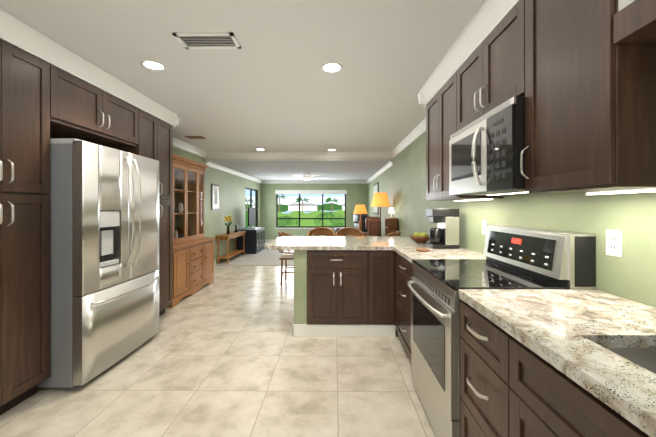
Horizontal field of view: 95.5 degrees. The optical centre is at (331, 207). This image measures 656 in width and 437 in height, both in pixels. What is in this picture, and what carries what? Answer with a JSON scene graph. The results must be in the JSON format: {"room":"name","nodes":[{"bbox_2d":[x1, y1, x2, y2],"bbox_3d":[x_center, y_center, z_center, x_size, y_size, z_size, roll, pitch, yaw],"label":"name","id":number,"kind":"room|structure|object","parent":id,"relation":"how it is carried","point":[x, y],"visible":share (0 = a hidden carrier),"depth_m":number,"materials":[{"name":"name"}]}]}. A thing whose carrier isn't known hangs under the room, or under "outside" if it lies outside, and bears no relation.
{"room":"kitchen","nodes":[
{"label":"kitchen","id":0,"kind":"room"},
{"bbox_2d":[173,146,260,262],"bbox_3d":[-2.751,0.071,4.687,0.120,2.460,13.040,0,0,1],"label":"wall","id":1,"kind":"structure","parent":0,"point":[232,195],"depth_m":7.33,"materials":[{"name":"green paint"}]},
{"bbox_2d":[56,44,139,147],"bbox_3d":[-2.339,-0.887,2.570,0.729,0.536,0.946,0,0,1],"label":"upper cabinet","id":2,"kind":"object","parent":1,"relation":"attached to","point":[92,106],"depth_m":2.50,"materials":[{"name":"brown wood"}]},
{"bbox_2d":[211,184,218,209],"bbox_3d":[-2.659,-0.240,6.806,0.023,0.580,0.400,0,0,1],"label":"picture frame","id":3,"kind":"object","parent":1,"relation":"attached to","point":[214,196],"visible":1,"depth_m":6.73,"materials":[{"name":"black plastic"}]},
{"bbox_2d":[173,137,262,183],"bbox_3d":[-2.624,-1.026,7.391,0.085,0.270,7.390,0,0,1],"label":"crown molding","id":4,"kind":"structure","parent":1,"relation":"attached to","point":[177,143],"depth_m":6.21,"materials":[{"name":"white wood"}]},
{"bbox_2d":[245,187,257,226],"bbox_3d":[-2.689,0.043,9.912,0.050,1.350,1.550,0,0,1],"label":"window","id":5,"kind":"structure","parent":1,"relation":"in","point":[251,190],"depth_m":10.64,"materials":[{"name":"black plastic"}]},
{"bbox_2d":[208,152,389,157],"bbox_3d":[-0.682,-1.100,6.233,3.810,0.120,0.085,0,0,1],"label":"beam","id":6,"kind":"structure","parent":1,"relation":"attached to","point":[210,154],"depth_m":6.23,"materials":[{"name":"white paint"}]},
{"bbox_2d":[0,266,435,436],"bbox_3d":[-0.721,1.352,2.410,4.220,0.100,8.520,0,0,1],"label":"floor","id":7,"kind":"structure","parent":0,"point":[225,353],"depth_m":2.19,"materials":[{"name":"beige tile"}]},
{"bbox_2d":[0,12,55,414],"bbox_3d":[-2.346,0.073,1.791,0.729,2.456,0.614,0,0,1],"label":"tall cabinet","id":8,"kind":"object","parent":7,"relation":"on","point":[50,88],"depth_m":1.93,"materials":[{"name":"brown wood"}]},
{"bbox_2d":[37,138,159,387],"bbox_3d":[-2.173,0.407,2.570,1.012,1.790,0.925,0,0,1],"label":"fridge","id":9,"kind":"object","parent":7,"relation":"on","point":[104,258],"visible":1,"depth_m":2.24,"materials":[{"name":"grey metal"}]},
{"bbox_2d":[114,92,175,315],"bbox_3d":[-2.332,0.073,3.363,0.729,2.456,0.639,0,0,1],"label":"tall cabinet","id":10,"kind":"object","parent":7,"relation":"on","point":[156,123],"depth_m":3.47,"materials":[{"name":"brown wood"}]},
{"bbox_2d":[167,154,214,307],"bbox_3d":[-2.350,0.281,4.534,0.671,2.040,1.400,0,0,1],"label":"hutch","id":11,"kind":"object","parent":7,"relation":"on","point":[193,259],"visible":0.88,"depth_m":4.69,"materials":[{"name":"brown wood"}]},
{"bbox_2d":[214,242,293,265],"bbox_3d":[-0.663,1.343,8.930,4.220,0.112,4.520,0,0,1],"label":"floor carpet","id":12,"kind":"object","parent":7,"relation":"on","point":[265,257],"depth_m":7.25,"materials":[{"name":"beige carpet"}]},
{"bbox_2d":[216,231,245,263],"bbox_3d":[-2.503,0.966,7.486,0.305,0.643,1.340,0,0,1],"label":"console table","id":13,"kind":"object","parent":12,"relation":"on","point":[227,237],"visible":1,"depth_m":7.14,"materials":[{"name":"brown wood"}]},
{"bbox_2d":[224,215,232,233],"bbox_3d":[-2.493,0.414,7.213,0.196,0.456,0.216,0,0,1],"label":"flower vase","id":14,"kind":"object","parent":13,"relation":"on","point":[228,220],"visible":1,"depth_m":7.18,"materials":[{"name":"black glass"}]},
{"bbox_2d":[237,227,264,253],"bbox_3d":[-2.369,0.959,8.809,0.550,0.680,1.090,0,0,1],"label":"tv stand","id":15,"kind":"object","parent":12,"relation":"on","point":[254,240],"visible":0.9,"depth_m":8.28,"materials":[{"name":"black paint"}]},
{"bbox_2d":[248,208,254,228],"bbox_3d":[-2.379,0.308,8.844,0.090,0.619,0.680,0,0,1],"label":"screen","id":16,"kind":"object","parent":15,"relation":"on","point":[251,217],"visible":1,"depth_m":8.75,"materials":[{"name":"black"}]},
{"bbox_2d":[335,214,368,233],"bbox_3d":[0.640,0.723,9.204,0.920,1.070,0.900,0,0,-19],"label":"armchair","id":17,"kind":"object","parent":12,"relation":"on","point":[356,218],"visible":0.12,"depth_m":9.08,"materials":[{"name":"black leather"}]},
{"bbox_2d":[346,216,379,235],"bbox_3d":[0.702,0.739,7.209,0.970,1.040,0.950,0,0,11],"label":"recliner","id":18,"kind":"object","parent":12,"relation":"on","point":[372,225],"visible":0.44,"depth_m":6.85,"materials":[{"name":"brown leather"}]},
{"bbox_2d":[371,193,389,235],"bbox_3d":[1.055,0.483,6.474,0.420,1.607,0.420,0,0,1],"label":"floor lamp","id":19,"kind":"object","parent":12,"relation":"on","point":[380,200],"visible":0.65,"depth_m":6.34,"materials":[{"name":"orange fabric"}]},
{"bbox_3d":[0.802,0.992,8.406,0.480,0.587,0.480,0,0,1],"label":"side table","id":20,"kind":"object","parent":12,"relation":"on","visible":0},
{"bbox_2d":[353,205,366,231],"bbox_3d":[0.802,0.308,8.406,0.400,0.779,0.400,0,0,1],"label":"table lamp","id":21,"kind":"object","parent":20,"relation":"on","point":[360,209],"visible":0.83,"depth_m":8.29,"materials":[{"name":"fabric"}]},
{"bbox_2d":[278,231,293,285],"bbox_3d":[-0.655,0.856,5.169,0.552,0.889,0.582,0,0,1],"label":"dining chair","id":22,"kind":"object","parent":7,"relation":"on","point":[287,255],"visible":0.4,"depth_m":4.96,"materials":[{"name":"wood"}]},
{"bbox_2d":[307,227,334,235],"bbox_3d":[-0.218,0.856,6.064,0.582,0.889,0.552,0,0,1],"label":"dining chair","id":23,"kind":"object","parent":7,"relation":"on","point":[318,231],"visible":0.23,"depth_m":6.28,"materials":[{"name":"wicker"}]},
{"bbox_2d":[305,248,388,336],"bbox_3d":[0.198,0.864,3.306,0.890,0.876,0.630,0,0,1],"label":"base cabinet","id":24,"kind":"object","parent":7,"relation":"on","point":[350,286],"depth_m":3.00,"materials":[{"name":"brown wood"}]},
{"bbox_2d":[265,236,460,251],"bbox_3d":[0.287,0.406,3.490,1.976,0.040,1.020,0,0,1],"label":"countertop","id":25,"kind":"structure","parent":24,"relation":"on","point":[296,243],"depth_m":3.30,"materials":[{"name":"beige stone"}]},
{"bbox_2d":[409,232,428,242],"bbox_3d":[0.977,0.330,3.274,0.250,0.110,0.244,0,0,1],"label":"fruit bowl","id":26,"kind":"object","parent":25,"relation":"on","point":[416,237],"visible":0.94,"depth_m":3.21,"materials":[{"name":"brown wood"}]},
{"bbox_2d":[426,209,458,248],"bbox_3d":[1.069,0.198,2.893,0.250,0.375,0.220,0,0,1],"label":"coffee maker","id":27,"kind":"object","parent":25,"relation":"on","point":[444,234],"visible":1,"depth_m":2.78,"materials":[{"name":"black plastic"}]},
{"bbox_2d":[335,227,363,235],"bbox_3d":[0.362,0.856,6.059,0.582,0.889,0.552,0,0,1],"label":"dining chair","id":28,"kind":"object","parent":7,"relation":"on","point":[345,231],"visible":0.29,"depth_m":6.27,"materials":[{"name":"wicker"}]},
{"bbox_2d":[385,218,397,234],"bbox_3d":[1.180,0.755,5.903,0.200,1.090,0.300,0,0,1],"label":"tower","id":29,"kind":"object","parent":7,"relation":"on","point":[391,225],"visible":0.29,"depth_m":5.75,"materials":[{"name":"brown wood"}]},
{"bbox_2d":[389,208,393,217],"bbox_3d":[1.180,0.104,5.902,0.120,0.209,0.120,0,0,1],"label":"lamp","id":30,"kind":"object","parent":29,"relation":"on","point":[391,210],"visible":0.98,"depth_m":5.87,"materials":[{"name":"white ceramic"}]},
{"bbox_2d":[384,231,400,235],"bbox_3d":[0.923,0.856,5.205,0.552,0.889,0.582,0,0,1],"label":"dining chair","id":31,"kind":"object","parent":7,"relation":"on","point":[397,233],"visible":0.17,"depth_m":5.33,"materials":[{"name":"wicker"}]},
{"bbox_2d":[389,248,396,336],"bbox_3d":[0.919,0.864,2.904,0.700,0.876,0.201,0,0,1],"label":"base cabinet","id":32,"kind":"object","parent":7,"relation":"on","point":[392,255],"depth_m":2.99,"materials":[{"name":"brown wood"}]},
{"bbox_2d":[397,252,412,358],"bbox_3d":[0.941,0.864,2.499,0.650,0.876,0.609,0,0,1],"label":"base cabinet","id":33,"kind":"object","parent":7,"relation":"on","point":[404,267],"depth_m":2.53,"materials":[{"name":"brown wood"}]},
{"bbox_2d":[393,244,485,259],"bbox_3d":[0.939,0.406,2.583,0.655,0.040,0.783,0,0,1],"label":"countertop","id":34,"kind":"structure","parent":33,"relation":"on","point":[409,251],"depth_m":2.51,"materials":[{"name":"beige stone"}]},
{"bbox_2d":[416,249,429,251],"bbox_3d":[0.812,0.380,2.656,0.130,0.012,0.130,0,0,1],"label":"spoon rest","id":35,"kind":"object","parent":34,"relation":"on","point":[423,250],"visible":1,"depth_m":2.61,"materials":[{"name":"brown wood"}]},
{"bbox_2d":[407,225,595,436],"bbox_3d":[0.884,0.714,1.803,0.749,1.175,0.768,0,0,1],"label":"range","id":36,"kind":"object","parent":7,"relation":"on","point":[517,257],"visible":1,"depth_m":1.61,"materials":[{"name":"silver metal"}]},
{"bbox_2d":[459,297,573,436],"bbox_3d":[0.929,0.865,1.174,0.650,0.876,0.477,0,0,1],"label":"base cabinet","id":37,"kind":"object","parent":7,"relation":"on","point":[506,390],"depth_m":1.05,"materials":[{"name":"brown wood"}]},
{"bbox_2d":[458,289,655,436],"bbox_3d":[0.920,0.407,0.459,0.655,0.040,1.907,0,0,1],"label":"countertop","id":38,"kind":"structure","parent":37,"relation":"on","point":[577,333],"depth_m":0.91,"materials":[{"name":"beige stone"}]},
{"bbox_2d":[614,349,655,372],"bbox_3d":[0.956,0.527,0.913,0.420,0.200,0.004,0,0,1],"label":"sink","id":39,"kind":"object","parent":38,"relation":"in","point":[647,357],"depth_m":0.91,"materials":[{"name":"grey metal"}]},
{"bbox_2d":[574,413,601,436],"bbox_3d":[0.953,0.629,0.560,0.420,0.004,0.710,0,0,1],"label":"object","id":40,"kind":"structure","parent":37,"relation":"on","point":[575,414],"depth_m":0.70,"materials":[{"name":"brown wood"}]},
{"bbox_2d":[562,413,597,436],"bbox_3d":[0.986,0.975,0.560,0.525,0.656,0.750,0,0,1],"label":"base cabinet","id":41,"kind":"object","parent":7,"relation":"on","point":[572,426],"depth_m":0.74,"materials":[{"name":"brown wood"}]},
{"bbox_2d":[0,0,483,151],"bbox_3d":[-0.722,-1.308,2.219,4.220,0.300,8.140,0,0,1],"label":"ceiling","id":42,"kind":"structure","parent":0,"point":[270,85],"depth_m":2.33,"materials":[{"name":"white paint"}]},
{"bbox_2d":[140,60,166,70],"bbox_3d":[-1.450,-1.155,2.425,0.190,0.004,0.190,0,0,1],"label":"recessed light","id":43,"kind":"object","parent":42,"relation":"in","point":[153,65],"visible":1,"depth_m":2.42,"materials":[{"name":"white"}]},
{"bbox_2d":[185,136,205,138],"bbox_3d":[-2.248,-1.155,4.917,0.280,0.007,0.170,0,0,1],"label":"ceiling vent","id":44,"kind":"object","parent":42,"relation":"in","point":[195,137],"visible":0.93,"depth_m":4.89,"materials":[{"name":"brown metal"}]},
{"bbox_2d":[173,32,240,48],"bbox_3d":[-0.854,-1.151,2.060,0.400,0.012,0.180,0,0,1],"label":"ceiling vent","id":45,"kind":"object","parent":42,"relation":"in","point":[225,40],"visible":0.98,"depth_m":2.05,"materials":[{"name":"white metal"}]},
{"bbox_2d":[320,62,342,72],"bbox_3d":[0.000,-1.155,2.462,0.190,0.004,0.190,0,0,1],"label":"recessed light","id":46,"kind":"object","parent":42,"relation":"in","point":[331,67],"visible":1,"depth_m":2.46,"materials":[{"name":"white"}]},
{"bbox_2d":[205,158,393,180],"bbox_3d":[-0.665,-1.226,8.732,4.220,0.470,4.912,0,0,1],"label":"ceiling","id":47,"kind":"structure","parent":0,"point":[331,169],"depth_m":7.36,"materials":[{"name":"white paint"}]},
{"bbox_2d":[288,173,327,180],"bbox_3d":[-0.719,-0.886,8.701,1.184,0.209,1.139,0,0,1],"label":"ceiling fan","id":48,"kind":"object","parent":47,"relation":"hanging from","point":[307,176],"visible":1,"depth_m":8.59,"materials":[{"name":"white"}]},
{"bbox_2d":[261,184,367,239],"bbox_3d":[-0.643,0.068,11.129,3.980,2.460,0.120,0,0,1],"label":"wall","id":49,"kind":"structure","parent":0,"point":[356,194],"depth_m":11.07,"materials":[{"name":"green paint"}]},
{"bbox_2d":[275,190,346,228],"bbox_3d":[-0.774,0.062,11.085,2.640,1.430,0.110,0,0,1],"label":"window","id":50,"kind":"structure","parent":49,"relation":"in","point":[299,192],"depth_m":11.08,"materials":[{"name":"black metal"}]},
{"bbox_2d":[263,181,365,183],"bbox_3d":[-0.639,-0.942,11.033,3.810,0.100,0.070,0,0,1],"label":"crown molding","id":51,"kind":"structure","parent":49,"relation":"attached to","point":[264,182],"depth_m":11.04,"materials":[{"name":"white wood"}]},
{"bbox_2d":[368,132,655,307],"bbox_3d":[1.349,0.071,4.651,0.120,2.460,13.040,0,0,1],"label":"wall","id":52,"kind":"structure","parent":0,"point":[630,274],"depth_m":1.68,"materials":[{"name":"green paint"}]},
{"bbox_2d":[373,182,378,214],"bbox_3d":[1.312,-0.261,8.901,0.027,0.920,1.000,0,0,1],"label":"picture frame","id":53,"kind":"object","parent":52,"relation":"attached to","point":[375,190],"visible":0.71,"depth_m":8.66,"materials":[{"name":"black plastic"}]},
{"bbox_2d":[366,117,425,183],"bbox_3d":[1.267,-1.025,6.986,0.085,0.270,8.130,0,0,1],"label":"crown molding","id":54,"kind":"structure","parent":52,"relation":"attached to","point":[416,132],"depth_m":5.16,"materials":[{"name":"white wood"}]},
{"bbox_2d":[425,52,502,201],"bbox_3d":[1.093,-0.613,2.557,0.345,1.090,0.730,0,0,1],"label":"upper cabinet","id":55,"kind":"object","parent":52,"relation":"attached to","point":[439,90],"depth_m":2.52,"materials":[{"name":"brown wood"}]},
{"bbox_2d":[482,220,486,233],"bbox_3d":[1.265,0.162,2.472,0.008,0.116,0.072,0,0,1],"label":"electrical outlet","id":56,"kind":"object","parent":52,"relation":"attached to","point":[484,225],"visible":0.96,"depth_m":2.46,"materials":[{"name":"white plastic"}]},
{"bbox_2d":[453,0,520,133],"bbox_3d":[1.087,-0.846,1.800,0.345,0.625,0.785,0,0,1],"label":"upper cabinet","id":57,"kind":"object","parent":52,"relation":"attached to","point":[487,60],"depth_m":1.74,"materials":[{"name":"brown wood"}]},
{"bbox_2d":[449,96,532,195],"bbox_3d":[1.025,-0.307,1.801,0.466,0.443,0.775,0,0,1],"label":"microwave","id":58,"kind":"object","parent":57,"relation":"attached to","point":[486,149],"visible":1,"depth_m":1.62,"materials":[{"name":"silver metal"}]},
{"bbox_2d":[521,0,655,194],"bbox_3d":[1.081,-0.613,1.187,0.345,1.090,0.440,0,0,1],"label":"upper cabinet","id":59,"kind":"object","parent":52,"relation":"attached to","point":[577,78],"depth_m":1.09,"materials":[{"name":"brown wood"}]},
{"bbox_2d":[606,229,622,256],"bbox_3d":[1.255,0.157,1.326,0.008,0.116,0.072,0,0,1],"label":"electrical outlet","id":60,"kind":"object","parent":52,"relation":"attached to","point":[614,242],"visible":1,"depth_m":1.32,"materials":[{"name":"white plastic"}]},
{"bbox_2d":[574,385,641,436],"bbox_3d":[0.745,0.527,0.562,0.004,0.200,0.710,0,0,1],"label":"base cabinet","id":61,"kind":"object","parent":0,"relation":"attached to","point":[609,424],"depth_m":0.67,"materials":[{"name":"brown wood"}]},
{"bbox_2d":[613,0,655,43],"bbox_3d":[1.072,-0.843,-0.392,0.345,0.628,2.710,0,0,1],"label":"upper cabinet","id":62,"kind":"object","parent":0,"point":[634,21],"depth_m":0.91,"materials":[{"name":"brown wood"}]},
{"label":"outside","id":63,"kind":"structure","parent":0,"visible":0},
{"bbox_2d":[245,189,344,227],"bbox_3d":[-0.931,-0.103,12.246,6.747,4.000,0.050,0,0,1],"label":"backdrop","id":64,"kind":"structure","parent":63,"point":[311,205],"depth_m":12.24,"materials":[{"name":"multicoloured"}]}
]}

